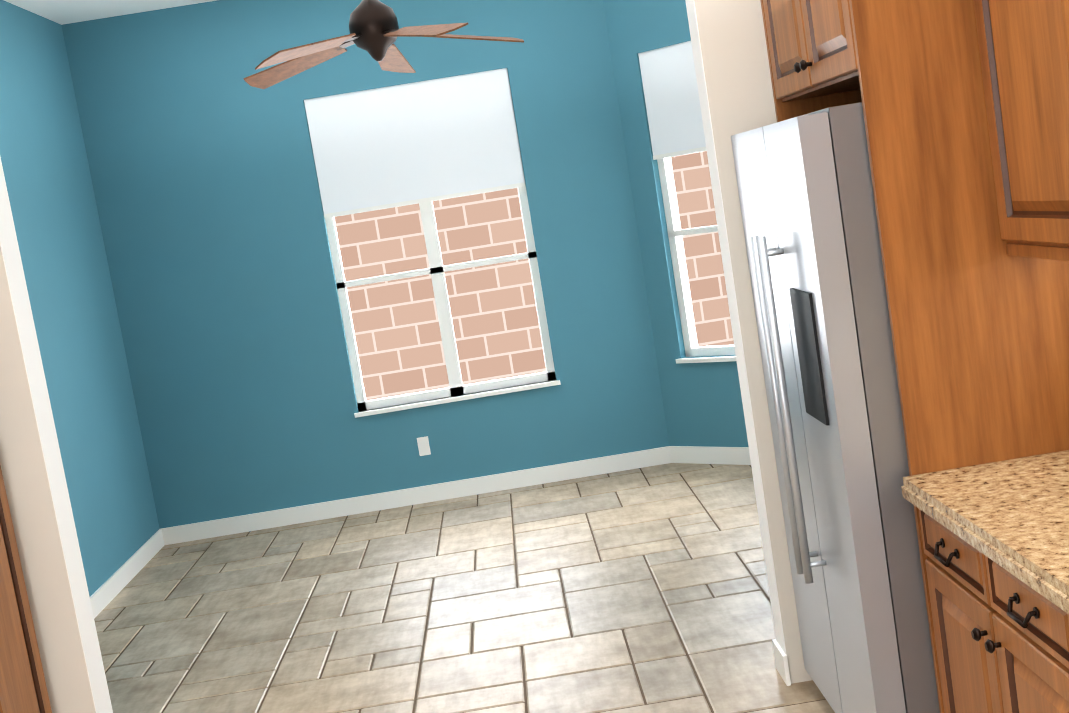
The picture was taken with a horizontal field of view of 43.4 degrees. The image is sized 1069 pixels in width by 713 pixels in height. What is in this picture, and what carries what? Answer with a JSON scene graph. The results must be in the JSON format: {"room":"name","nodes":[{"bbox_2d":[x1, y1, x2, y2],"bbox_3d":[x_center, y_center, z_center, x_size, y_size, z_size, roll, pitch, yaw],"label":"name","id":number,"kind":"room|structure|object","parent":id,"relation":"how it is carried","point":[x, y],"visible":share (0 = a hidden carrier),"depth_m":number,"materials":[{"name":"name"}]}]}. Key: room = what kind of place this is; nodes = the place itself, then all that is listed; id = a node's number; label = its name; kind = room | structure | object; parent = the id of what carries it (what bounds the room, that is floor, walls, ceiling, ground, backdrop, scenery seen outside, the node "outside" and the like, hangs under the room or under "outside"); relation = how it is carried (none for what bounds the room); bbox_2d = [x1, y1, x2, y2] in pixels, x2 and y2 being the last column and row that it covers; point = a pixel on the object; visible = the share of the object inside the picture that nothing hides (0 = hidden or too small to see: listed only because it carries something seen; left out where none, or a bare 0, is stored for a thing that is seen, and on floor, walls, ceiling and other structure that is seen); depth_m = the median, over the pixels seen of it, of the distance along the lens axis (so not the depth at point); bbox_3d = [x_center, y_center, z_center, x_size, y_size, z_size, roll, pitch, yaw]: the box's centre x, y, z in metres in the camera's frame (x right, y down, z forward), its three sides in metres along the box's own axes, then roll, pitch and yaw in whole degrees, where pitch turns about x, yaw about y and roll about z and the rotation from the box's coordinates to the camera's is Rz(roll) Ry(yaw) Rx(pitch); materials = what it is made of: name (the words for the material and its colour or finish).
{"room":"kitchen","nodes":[
{"label":"kitchen","id":0,"kind":"room"},
{"bbox_2d":[4,0,216,24],"bbox_3d":[-0.720,-1.772,3.062,4.200,0.100,10.200,-9,7,-1],"label":"ceiling","id":1,"kind":"structure","parent":0,"point":[61,12],"depth_m":7.65,"materials":[{"name":"white paint"}]},
{"bbox_2d":[244,0,523,88],"bbox_3d":[-0.775,-1.733,6.315,1.362,0.708,1.339,-9,7,-1],"label":"ceiling fan","id":2,"kind":"object","parent":1,"relation":"hanging from","point":[375,31],"visible":1,"depth_m":6.24,"materials":[{"name":"brown wood"}]},
{"bbox_2d":[0,0,811,712],"bbox_3d":[-0.462,-0.153,3.252,4.200,3.200,10.200,-9,7,-1],"label":"wall","id":3,"kind":"structure","parent":0,"point":[172,344],"depth_m":8.07,"materials":[{"name":"blue paint"}]},
{"bbox_2d":[417,436,430,455],"bbox_3d":[-0.685,0.554,8.305,0.070,0.115,0.006,-9,7,-1],"label":"electrical outlet plate","id":4,"kind":"object","parent":3,"relation":"attached to","point":[423,446],"visible":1,"depth_m":8.29,"materials":[{"name":"white plastic"}]},
{"bbox_2d":[304,68,560,417],"bbox_3d":[-0.625,-0.688,8.216,1.280,1.945,0.150,-9,7,-1],"label":"window","id":5,"kind":"structure","parent":3,"relation":"in","point":[414,143],"depth_m":8.13,"materials":[{"name":"white"}]},
{"bbox_2d":[90,446,790,685],"bbox_3d":[-0.322,1.022,6.427,3.900,0.105,3.864,-9,7,-1],"label":"baseboard","id":6,"kind":"structure","parent":3,"relation":"attached to","point":[103,596],"depth_m":8.32,"materials":[{"name":"white"}]},
{"bbox_2d":[638,41,735,362],"bbox_3d":[1.014,-0.899,7.875,0.507,1.865,0.552,-9,7,-1],"label":"window","id":7,"kind":"structure","parent":3,"relation":"in","point":[668,74],"depth_m":7.93,"materials":[{"name":"white"}]},
{"bbox_2d":[973,0,1068,255],"bbox_3d":[1.262,-0.699,2.694,0.322,0.940,1.198,-9,7,-1],"label":"upper cabinet","id":8,"kind":"object","parent":3,"relation":"attached to","point":[1024,51],"depth_m":3.06,"materials":[{"name":"brown wood"}]},
{"bbox_2d":[94,463,834,712],"bbox_3d":[-0.127,1.418,3.500,4.370,0.056,10.320,-9,7,-1],"label":"floor","id":9,"kind":"structure","parent":0,"point":[642,590],"depth_m":6.03,"materials":[{"name":"tile"}]},
{"bbox_2d":[0,705,3,712],"bbox_3d":[-2.006,0.257,3.294,0.719,2.856,0.826,-9,7,-1],"label":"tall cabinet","id":10,"kind":"object","parent":9,"relation":"on","point":[1,706],"depth_m":4.02,"materials":[{"name":"brown wood"}]},
{"bbox_2d":[0,465,51,712],"bbox_3d":[-2.029,0.178,3.997,0.719,2.856,0.590,-9,7,-1],"label":"tall cabinet","id":11,"kind":"object","parent":9,"relation":"on","point":[23,687],"depth_m":4.24,"materials":[{"name":"brown wood"}]},
{"bbox_2d":[731,102,939,712],"bbox_3d":[1.121,0.199,3.898,0.826,1.854,0.932,-9,7,-1],"label":"fridge","id":12,"kind":"object","parent":9,"relation":"on","point":[809,217],"visible":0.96,"depth_m":3.49,"materials":[{"name":"silver metal"}]},
{"bbox_2d":[760,0,1068,712],"bbox_3d":[1.142,-0.215,3.819,0.676,2.676,1.066,-9,7,-1],"label":"tall cabinet","id":13,"kind":"object","parent":9,"relation":"on","point":[979,319],"visible":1,"depth_m":3.35,"materials":[{"name":"brown wood"}]},
{"bbox_2d":[918,508,1068,712],"bbox_3d":[1.347,0.771,2.997,0.610,0.868,0.929,-9,7,-1],"label":"base cabinet","id":14,"kind":"object","parent":9,"relation":"on","point":[1001,638],"depth_m":3.00,"materials":[{"name":"brown wood"}]},
{"bbox_2d":[901,450,1068,613],"bbox_3d":[1.060,0.438,1.743,1.109,0.540,3.325,-9,7,-1],"label":"countertop","id":15,"kind":"structure","parent":14,"relation":"on","point":[1011,516],"depth_m":2.99,"materials":[{"name":"stone"}]},
{"bbox_2d":[1062,610,1068,659],"bbox_3d":[1.372,0.857,2.234,0.610,0.868,0.607,-9,7,-1],"label":"base cabinet","id":16,"kind":"object","parent":9,"relation":"on","point":[1065,616],"depth_m":2.54,"materials":[{"name":"brown wood"}]},
{"label":"outside","id":17,"kind":"structure","parent":0,"visible":0},
{"bbox_2d":[334,151,733,399],"bbox_3d":[1.452,-1.192,9.492,22.000,3.600,15.400,-9,7,-1],"label":"brick wall","id":18,"kind":"structure","parent":17,"point":[494,316],"depth_m":12.21,"materials":[{"name":"brick"}]}
]}

